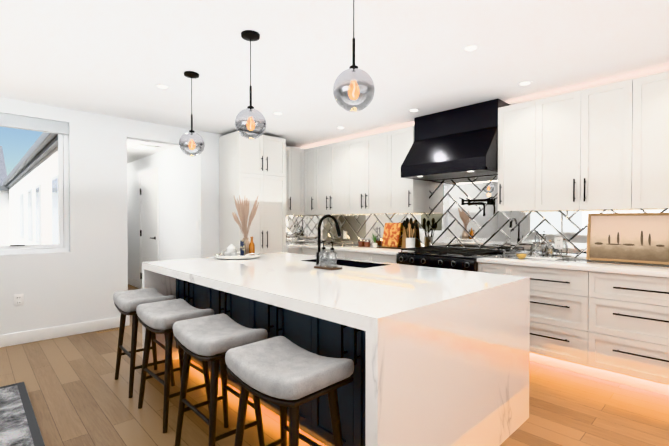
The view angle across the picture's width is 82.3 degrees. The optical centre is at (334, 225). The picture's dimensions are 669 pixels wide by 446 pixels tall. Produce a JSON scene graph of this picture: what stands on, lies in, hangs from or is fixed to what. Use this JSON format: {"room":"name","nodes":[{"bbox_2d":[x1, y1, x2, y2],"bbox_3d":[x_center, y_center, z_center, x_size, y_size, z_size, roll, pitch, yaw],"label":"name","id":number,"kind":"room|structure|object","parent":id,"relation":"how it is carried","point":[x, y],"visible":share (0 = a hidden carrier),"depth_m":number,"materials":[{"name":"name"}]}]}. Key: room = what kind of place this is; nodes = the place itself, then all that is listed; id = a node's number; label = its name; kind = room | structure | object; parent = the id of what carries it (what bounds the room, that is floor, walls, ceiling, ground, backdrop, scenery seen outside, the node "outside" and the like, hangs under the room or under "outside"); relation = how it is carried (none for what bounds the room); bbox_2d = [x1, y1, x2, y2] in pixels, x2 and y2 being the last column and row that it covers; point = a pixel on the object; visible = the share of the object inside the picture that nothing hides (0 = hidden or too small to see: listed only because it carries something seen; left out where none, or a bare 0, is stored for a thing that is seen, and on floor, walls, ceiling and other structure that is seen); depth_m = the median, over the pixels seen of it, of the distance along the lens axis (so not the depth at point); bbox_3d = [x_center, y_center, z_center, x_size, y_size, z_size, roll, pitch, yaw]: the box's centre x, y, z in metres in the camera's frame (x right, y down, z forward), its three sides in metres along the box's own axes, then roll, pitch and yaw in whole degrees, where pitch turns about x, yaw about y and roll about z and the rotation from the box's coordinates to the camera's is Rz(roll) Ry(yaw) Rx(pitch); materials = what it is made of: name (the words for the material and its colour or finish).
{"room":"kitchen","nodes":[
{"label":"kitchen","id":0,"kind":"room"},
{"bbox_2d":[40,146,127,247],"bbox_3d":[-4.869,-0.370,7.016,0.150,3.120,6.350,-1,1,-44],"label":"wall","id":1,"kind":"structure","parent":0,"point":[49,164],"depth_m":8.42,"materials":[{"name":"white paint"}]},
{"bbox_2d":[127,139,173,163],"bbox_3d":[-4.478,-1.305,7.376,0.930,0.100,6.350,-1,1,-44],"label":"ceiling","id":2,"kind":"structure","parent":0,"point":[134,154],"depth_m":6.32,"materials":[{"name":"white paint"}]},
{"bbox_2d":[132,144,160,150],"bbox_3d":[-2.963,-1.228,6.023,0.320,0.018,0.400,-1,1,-44],"label":"ceiling light","id":3,"kind":"object","parent":2,"relation":"in","point":[146,147],"visible":0.98,"depth_m":5.98,"materials":[{"name":"silver metal"}]},
{"bbox_2d":[0,97,306,334],"bbox_3d":[-3.423,-0.032,3.910,8.000,2.520,0.150,-1,1,-44],"label":"wall","id":4,"kind":"structure","parent":0,"point":[84,278],"depth_m":4.40,"materials":[{"name":"white paint"}]},
{"bbox_2d":[14,294,23,305],"bbox_3d":[-3.266,0.768,3.957,0.080,0.120,0.010,-1,1,-44],"label":"outlet","id":5,"kind":"object","parent":4,"relation":"attached to","point":[18,299],"visible":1,"depth_m":3.96,"materials":[{"name":"white plastic"}]},
{"bbox_2d":[0,134,68,254],"bbox_3d":[-3.450,-0.422,3.911,1.210,1.440,0.075,-1,1,-44],"label":"window","id":6,"kind":"structure","parent":4,"relation":"in","point":[63,187],"depth_m":4.28,"materials":[{"name":"white plastic"}]},
{"bbox_2d":[0,113,68,134],"bbox_3d":[-3.409,-1.075,3.860,1.202,0.128,0.068,-1,1,-44],"label":"window shade","id":7,"kind":"object","parent":4,"relation":"attached to","point":[30,123],"visible":0.96,"depth_m":4.04,"materials":[{"name":"white fabric"}]},
{"bbox_2d":[0,315,129,347],"bbox_3d":[-4.388,1.178,2.894,5.183,0.125,0.014,-1,1,-44],"label":"baseboard","id":8,"kind":"structure","parent":4,"relation":"attached to","point":[17,338],"depth_m":4.19,"materials":[{"name":"white wood"}]},
{"bbox_2d":[286,147,289,214],"bbox_3d":[-0.865,-0.700,5.992,0.325,1.035,0.343,-1,1,-44],"label":"upper cabinet","id":9,"kind":"object","parent":4,"relation":"attached to","point":[287,148],"depth_m":5.90,"materials":[{"name":"white wood"}]},
{"bbox_2d":[290,147,301,214],"bbox_3d":[-0.695,-0.702,6.125,0.331,1.035,0.385,-1,1,-44],"label":"upper cabinet","id":10,"kind":"object","parent":4,"relation":"attached to","point":[295,153],"depth_m":6.02,"materials":[{"name":"white wood"}]},
{"bbox_2d":[127,146,196,280],"bbox_3d":[-4.087,-0.080,7.764,0.150,2.520,6.350,-1,1,-44],"label":"wall","id":11,"kind":"structure","parent":0,"point":[176,165],"depth_m":6.12,"materials":[{"name":"white paint"}]},
{"bbox_2d":[128,278,141,288],"bbox_3d":[-4.081,1.119,7.653,0.014,0.125,6.140,-1,1,-44],"label":"baseboard","id":12,"kind":"structure","parent":11,"relation":"attached to","point":[132,282],"depth_m":7.45,"materials":[{"name":"white wood"}]},
{"bbox_2d":[139,167,158,288],"bbox_3d":[-3.346,0.100,6.835,0.058,2.185,0.990,-1,1,-44],"label":"door","id":13,"kind":"structure","parent":11,"relation":"attached to","point":[148,218],"depth_m":6.84,"materials":[{"name":"white wood"}]},
{"bbox_2d":[0,284,668,445],"bbox_3d":[-3.285,1.280,3.781,8.300,0.100,13.250,-1,1,-44],"label":"floor","id":14,"kind":"structure","parent":0,"point":[78,394],"depth_m":2.65,"materials":[{"name":"brown wood"}]},
{"bbox_2d":[0,382,44,445],"bbox_3d":[-2.226,1.257,1.056,2.380,0.012,3.140,-1,1,-44],"label":"rug","id":15,"kind":"object","parent":14,"relation":"on","point":[19,426],"visible":0.94,"depth_m":2.44,"materials":[{"name":"grey carpet"}]},
{"bbox_2d":[96,327,125,332],"bbox_3d":[-2.614,1.217,4.481,0.300,0.008,0.100,-1,1,-44],"label":"floor vent","id":16,"kind":"object","parent":14,"relation":"in","point":[107,330],"visible":0.75,"depth_m":4.44,"materials":[{"name":"brown wood"}]},
{"bbox_2d":[113,288,175,397],"bbox_3d":[-1.504,0.887,3.021,0.340,0.707,0.500,-1,1,-42],"label":"stool","id":17,"kind":"object","parent":14,"relation":"on","point":[127,302],"visible":0.62,"depth_m":2.95,"materials":[{"name":"grey fabric"}]},
{"bbox_2d":[136,298,213,432],"bbox_3d":[-1.070,0.893,2.564,0.500,0.707,0.340,1,1,45],"label":"stool","id":18,"kind":"object","parent":14,"relation":"on","point":[161,317],"visible":0.77,"depth_m":2.50,"materials":[{"name":"grey fabric"}]},
{"bbox_2d":[173,313,267,445],"bbox_3d":[-0.636,0.899,2.108,0.340,0.707,0.500,-1,1,-43],"label":"stool","id":19,"kind":"object","parent":14,"relation":"on","point":[213,339],"visible":0.92,"depth_m":2.04,"materials":[{"name":"grey fabric"}]},
{"bbox_2d":[219,131,285,253],"bbox_3d":[-1.169,-0.029,5.530,0.760,2.475,0.607,-1,1,-44],"label":"pantry","id":20,"kind":"object","parent":14,"relation":"on","point":[251,171],"visible":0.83,"depth_m":5.32,"materials":[{"name":"white wood"}]},
{"bbox_2d":[225,336,353,445],"bbox_3d":[-0.202,0.904,1.651,0.500,0.707,0.340,1,1,44],"label":"stool","id":21,"kind":"object","parent":14,"relation":"on","point":[283,372],"visible":1,"depth_m":1.58,"materials":[{"name":"grey fabric"}]},
{"bbox_2d":[286,248,301,253],"bbox_3d":[-0.777,0.767,5.877,0.269,0.874,0.657,-1,1,-44],"label":"base cabinet","id":22,"kind":"object","parent":14,"relation":"on","point":[293,250],"depth_m":5.66,"materials":[{"name":"white wood"}]},
{"bbox_2d":[302,248,321,255],"bbox_3d":[-0.140,0.768,5.796,0.656,0.874,0.457,-1,1,-44],"label":"base cabinet","id":23,"kind":"object","parent":14,"relation":"on","point":[306,251],"depth_m":5.61,"materials":[{"name":"white wood"}]},
{"bbox_2d":[286,242,668,277],"bbox_3d":[1.486,0.334,3.926,0.867,0.039,6.597,-1,1,-44],"label":"countertop","id":24,"kind":"structure","parent":23,"relation":"on","point":[653,270],"depth_m":3.38,"materials":[{"name":"stone"}]},
{"bbox_2d":[358,238,361,246],"bbox_3d":[0.381,0.237,5.427,0.089,0.115,0.090,-1,1,-44],"label":"spice jar","id":25,"kind":"object","parent":24,"relation":"on","point":[359,242],"depth_m":5.40,"materials":[{"name":"brown glass"}]},
{"bbox_2d":[362,238,369,246],"bbox_3d":[0.457,0.238,5.347,0.089,0.115,0.090,-1,1,-44],"label":"spice jar","id":26,"kind":"object","parent":24,"relation":"on","point":[364,243],"depth_m":5.33,"materials":[{"name":"brown"}]},
{"bbox_2d":[372,234,377,246],"bbox_3d":[0.555,0.200,5.243,0.083,0.194,0.085,-1,1,-44],"label":"plant","id":27,"kind":"object","parent":24,"relation":"on","point":[374,244],"visible":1,"depth_m":5.23,"materials":[{"name":"green plant"}]},
{"bbox_2d":[379,223,400,248],"bbox_3d":[0.751,0.130,5.115,0.128,0.336,0.300,-1,1,-44],"label":"cookbook","id":28,"kind":"object","parent":24,"relation":"on","point":[391,235],"visible":1,"depth_m":5.10,"materials":[{"name":"orange paper"}]},
{"bbox_2d":[401,221,415,247],"bbox_3d":[0.977,0.120,5.012,0.074,0.357,0.200,-1,1,-44],"label":"cutting board","id":29,"kind":"object","parent":24,"relation":"on","point":[404,236],"visible":0.31,"depth_m":5.03,"materials":[{"name":"brown wood"}]},
{"bbox_2d":[403,218,417,247],"bbox_3d":[0.950,0.100,4.795,0.164,0.404,0.198,-1,1,-44],"label":"utensil crock","id":30,"kind":"object","parent":24,"relation":"on","point":[410,242],"visible":0.94,"depth_m":4.75,"materials":[{"name":"white ceramic"}]},
{"bbox_2d":[516,254,526,258],"bbox_3d":[1.787,0.294,3.659,0.092,0.045,0.092,-1,1,-44],"label":"brass bowl","id":31,"kind":"object","parent":24,"relation":"on","point":[521,256],"visible":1,"depth_m":3.63,"materials":[{"name":"brown metal"}]},
{"bbox_2d":[525,240,561,259],"bbox_3d":[2.007,0.226,3.688,0.180,0.180,0.280,-1,1,-44],"label":"tray","id":32,"kind":"object","parent":24,"relation":"on","point":[546,257],"visible":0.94,"depth_m":3.67,"materials":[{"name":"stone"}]},
{"bbox_2d":[586,213,668,264],"bbox_3d":[2.565,0.105,3.348,0.072,0.430,0.600,-1,1,-44],"label":"picture frame","id":33,"kind":"object","parent":24,"relation":"on","point":[632,237],"visible":1,"depth_m":3.34,"materials":[{"name":"brown wood"}]},
{"bbox_2d":[322,250,345,258],"bbox_3d":[0.157,0.771,5.510,0.620,0.874,0.593,-1,1,-44],"label":"base cabinet","id":34,"kind":"object","parent":14,"relation":"on","point":[340,254],"depth_m":5.17,"materials":[{"name":"white wood"}]},
{"bbox_2d":[142,252,529,445],"bbox_3d":[-0.214,0.783,2.935,1.533,0.914,2.700,-1,1,-44],"label":"kitchen island","id":35,"kind":"object","parent":14,"relation":"on","point":[439,356],"visible":0.88,"depth_m":2.02,"materials":[{"name":"stone"}]},
{"bbox_2d":[215,250,260,259],"bbox_3d":[-0.954,0.285,3.785,0.446,0.060,0.545,-1,1,-44],"label":"serving tray","id":36,"kind":"object","parent":35,"relation":"on","point":[237,257],"visible":0.75,"depth_m":3.61,"materials":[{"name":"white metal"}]},
{"bbox_2d":[223,252,237,255],"bbox_3d":[-0.999,0.286,3.689,0.175,0.045,0.072,0,1,27],"label":"cups","id":37,"kind":"object","parent":36,"relation":"on","point":[229,254],"visible":0.56,"depth_m":3.67,"materials":[{"name":"white ceramic"}]},
{"bbox_2d":[226,244,236,255],"bbox_3d":[-1.024,0.245,3.813,0.100,0.124,0.176,-1,1,-44],"label":"teapot","id":38,"kind":"object","parent":36,"relation":"on","point":[231,248],"visible":0.73,"depth_m":3.78,"materials":[{"name":"white ceramic"}]},
{"bbox_2d":[240,240,245,255],"bbox_3d":[-0.889,0.226,3.715,0.040,0.165,0.090,0,1,-6],"label":"box","id":39,"kind":"object","parent":36,"relation":"on","point":[242,247],"visible":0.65,"depth_m":3.67,"materials":[{"name":"multicoloured cardboard"}]},
{"bbox_2d":[232,195,258,253],"bbox_3d":[-0.884,0.002,3.829,0.268,0.610,0.280,-1,1,-44],"label":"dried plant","id":40,"kind":"object","parent":36,"relation":"on","point":[242,210],"visible":0.88,"depth_m":3.79,"materials":[{"name":"beige plant"}]},
{"bbox_2d":[249,237,254,254],"bbox_3d":[-0.807,0.208,3.737,0.053,0.200,0.054,-1,1,-44],"label":"oil bottle","id":41,"kind":"object","parent":36,"relation":"on","point":[251,247],"visible":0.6,"depth_m":3.72,"materials":[{"name":"orange glass"}]},
{"bbox_2d":[314,241,341,269],"bbox_3d":[-0.050,0.222,2.905,0.110,0.206,0.200,-1,1,-44],"label":"soap dispenser","id":42,"kind":"object","parent":35,"relation":"on","point":[326,266],"visible":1,"depth_m":2.90,"materials":[{"name":"clear glass"}]},
{"bbox_2d":[316,214,340,264],"bbox_3d":[-0.034,0.113,3.253,0.284,0.417,0.096,-1,1,-44],"label":"faucet","id":43,"kind":"object","parent":35,"relation":"on","point":[319,232],"visible":0.75,"depth_m":3.18,"materials":[{"name":"black metal"}]},
{"bbox_2d":[346,252,396,263],"bbox_3d":[0.632,0.778,5.010,0.620,0.874,1.013,-1,1,-44],"label":"base cabinet","id":44,"kind":"object","parent":14,"relation":"on","point":[349,255],"depth_m":4.74,"materials":[{"name":"white wood"}]},
{"bbox_2d":[396,246,502,271],"bbox_3d":[1.255,0.742,4.256,0.731,0.964,0.930,-1,1,-44],"label":"range","id":45,"kind":"object","parent":14,"relation":"on","point":[458,258],"visible":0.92,"depth_m":4.07,"materials":[{"name":"black metal"}]},
{"bbox_2d":[478,262,505,274],"bbox_3d":[1.720,0.792,3.866,0.620,0.874,0.271,-1,1,-44],"label":"base cabinet","id":46,"kind":"object","parent":14,"relation":"on","point":[482,267],"depth_m":3.65,"materials":[{"name":"white wood"}]},
{"bbox_2d":[506,265,589,375],"bbox_3d":[2.020,0.796,3.550,0.620,0.874,0.711,-1,1,-44],"label":"base cabinet","id":47,"kind":"object","parent":14,"relation":"on","point":[559,298],"depth_m":3.24,"materials":[{"name":"white wood"}]},
{"bbox_2d":[590,271,668,395],"bbox_3d":[2.527,0.802,3.017,0.620,0.874,0.760,-1,1,-44],"label":"base cabinet","id":48,"kind":"object","parent":14,"relation":"on","point":[613,327],"depth_m":2.89,"materials":[{"name":"white wood"}]},
{"bbox_2d":[0,0,668,148],"bbox_3d":[-1.097,-1.312,1.448,8.300,0.100,6.900,-1,1,-44],"label":"ceiling","id":49,"kind":"structure","parent":0,"point":[119,58],"depth_m":2.88,"materials":[{"name":"white paint"}]},
{"bbox_2d":[155,84,169,88],"bbox_3d":[-1.586,-1.284,3.521,0.125,0.005,0.134,-1,1,-44],"label":"recessed light","id":50,"kind":"object","parent":49,"relation":"in","point":[162,86],"depth_m":3.53,"materials":[{"name":"white plastic"}]},
{"bbox_2d":[179,71,204,156],"bbox_3d":[-1.208,-0.935,3.238,0.204,0.696,0.204,-1,1,-44],"label":"pendant light","id":51,"kind":"object","parent":49,"relation":"hanging from","point":[191,138],"visible":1,"depth_m":3.22,"materials":[{"name":"clear glass"}]},
{"bbox_2d":[235,30,265,139],"bbox_3d":[-0.560,-0.926,2.557,0.204,0.696,0.204,-1,1,-44],"label":"pendant light","id":52,"kind":"object","parent":49,"relation":"hanging from","point":[249,117],"visible":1,"depth_m":2.54,"materials":[{"name":"clear glass"}]},
{"bbox_2d":[272,112,283,114],"bbox_3d":[-0.654,-1.295,4.410,0.123,0.005,0.131,-1,1,-44],"label":"recessed light","id":53,"kind":"object","parent":49,"relation":"in","point":[274,113],"depth_m":4.41,"materials":[{"name":"white plastic"}]},
{"bbox_2d":[333,0,374,111],"bbox_3d":[0.094,-0.913,1.869,0.204,0.706,0.204,-1,1,-44],"label":"pendant light","id":54,"kind":"object","parent":49,"relation":"hanging from","point":[353,81],"visible":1,"depth_m":1.86,"materials":[{"name":"clear glass"}]},
{"bbox_2d":[408,108,419,111],"bbox_3d":[0.891,-1.293,4.282,0.130,0.005,0.122,-1,1,-44],"label":"recessed light","id":55,"kind":"object","parent":49,"relation":"in","point":[415,109],"depth_m":4.29,"materials":[{"name":"white"}]},
{"bbox_2d":[461,44,480,51],"bbox_3d":[0.977,-1.274,2.739,0.132,0.005,0.127,-1,1,-44],"label":"recessed light","id":56,"kind":"object","parent":49,"relation":"in","point":[470,47],"depth_m":2.75,"materials":[{"name":"white"}]},
{"bbox_2d":[517,80,532,85],"bbox_3d":[1.715,-1.283,3.442,0.131,0.005,0.125,-1,1,-44],"label":"recessed light","id":57,"kind":"object","parent":49,"relation":"in","point":[524,83],"depth_m":3.45,"materials":[{"name":"white plastic"}]},
{"bbox_2d":[316,175,575,258],"bbox_3d":[1.855,-0.036,4.272,0.150,2.520,6.900,-1,1,-44],"label":"wall","id":58,"kind":"structure","parent":0,"point":[428,212],"depth_m":4.57,"materials":[{"name":"white paint"}]},
{"bbox_2d":[302,147,317,214],"bbox_3d":[-0.278,-0.706,6.105,0.403,1.043,0.341,-1,1,-44],"label":"upper cabinet","id":59,"kind":"object","parent":58,"relation":"attached to","point":[309,156],"depth_m":6.02,"materials":[{"name":"white wood"}]},
{"bbox_2d":[318,140,349,214],"bbox_3d":[0.057,-0.702,5.797,0.344,1.043,0.793,-1,1,-44],"label":"upper cabinet","id":60,"kind":"object","parent":58,"relation":"attached to","point":[334,158],"depth_m":5.62,"materials":[{"name":"white wood"}]},
{"bbox_2d":[350,131,389,213],"bbox_3d":[0.546,-0.696,5.282,0.344,1.043,0.853,-1,1,-44],"label":"upper cabinet","id":61,"kind":"object","parent":58,"relation":"attached to","point":[369,155],"depth_m":5.12,"materials":[{"name":"white wood"}]},
{"bbox_2d":[390,126,428,212],"bbox_3d":[0.918,-0.691,4.891,0.344,1.043,0.452,-1,1,-44],"label":"upper cabinet","id":62,"kind":"object","parent":58,"relation":"attached to","point":[407,195],"depth_m":4.75,"materials":[{"name":"white wood"}]},
{"bbox_2d":[401,99,509,180],"bbox_3d":[1.330,-0.925,4.266,0.599,0.739,1.010,-1,1,-44],"label":"range hood","id":63,"kind":"object","parent":58,"relation":"attached to","point":[459,143],"visible":0.94,"depth_m":4.11,"materials":[{"name":"black metal"}]},
{"bbox_2d":[286,176,668,258],"bbox_3d":[1.486,-0.117,3.923,0.870,0.859,6.597,-1,1,-44],"label":"tile backsplash","id":64,"kind":"structure","parent":58,"relation":"attached to","point":[448,220],"depth_m":4.45,"materials":[{"name":"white tile"}]},
{"bbox_2d":[343,231,346,238],"bbox_3d":[0.162,0.146,5.921,0.010,0.115,0.070,-1,1,-44],"label":"outlet","id":65,"kind":"object","parent":64,"relation":"attached to","point":[344,232],"depth_m":5.92,"materials":[{"name":"white plastic"}]},
{"bbox_2d":[459,196,493,215],"bbox_3d":[1.595,-0.217,4.319,0.142,0.220,0.393,-1,1,-44],"label":"pot filler","id":66,"kind":"object","parent":64,"relation":"attached to","point":[490,201],"visible":1,"depth_m":4.25,"materials":[{"name":"black metal"}]},
{"bbox_2d":[555,237,562,248],"bbox_3d":[2.209,0.172,3.769,0.010,0.115,0.070,-1,1,-44],"label":"outlet","id":67,"kind":"object","parent":64,"relation":"attached to","point":[558,242],"depth_m":3.76,"materials":[{"name":"white plastic"}]},
{"bbox_2d":[498,99,541,210],"bbox_3d":[1.917,-0.678,3.840,0.344,1.043,0.413,-1,1,-44],"label":"upper cabinet","id":68,"kind":"object","parent":58,"relation":"attached to","point":[520,124],"depth_m":3.72,"materials":[{"name":"white wood"}]},
{"bbox_2d":[542,77,641,209],"bbox_3d":[2.272,-0.673,3.467,0.344,1.043,0.843,-1,1,-44],"label":"upper cabinet","id":69,"kind":"object","parent":58,"relation":"attached to","point":[602,147],"depth_m":3.28,"materials":[{"name":"white wood"}]},
{"bbox_2d":[642,71,668,208],"bbox_3d":[2.789,-0.666,2.924,0.344,1.043,0.883,-1,1,-44],"label":"upper cabinet","id":70,"kind":"object","parent":58,"relation":"attached to","point":[655,88],"depth_m":2.99,"materials":[{"name":"white wood"}]},
{"label":"outside","id":71,"kind":"structure","parent":0,"visible":0},
{"bbox_3d":[-25.194,1.467,10.859,50.000,0.050,39.800,-1,1,-44],"label":"ground","id":72,"kind":"structure","parent":71,"visible":0},
{"bbox_2d":[0,132,58,249],"bbox_3d":[-14.704,-1.271,7.899,13.170,5.500,22.500,-1,1,-44],"label":"house","id":73,"kind":"structure","parent":72,"relation":"on","point":[20,203],"depth_m":11.17,"materials":[{"name":"white"}]}
]}

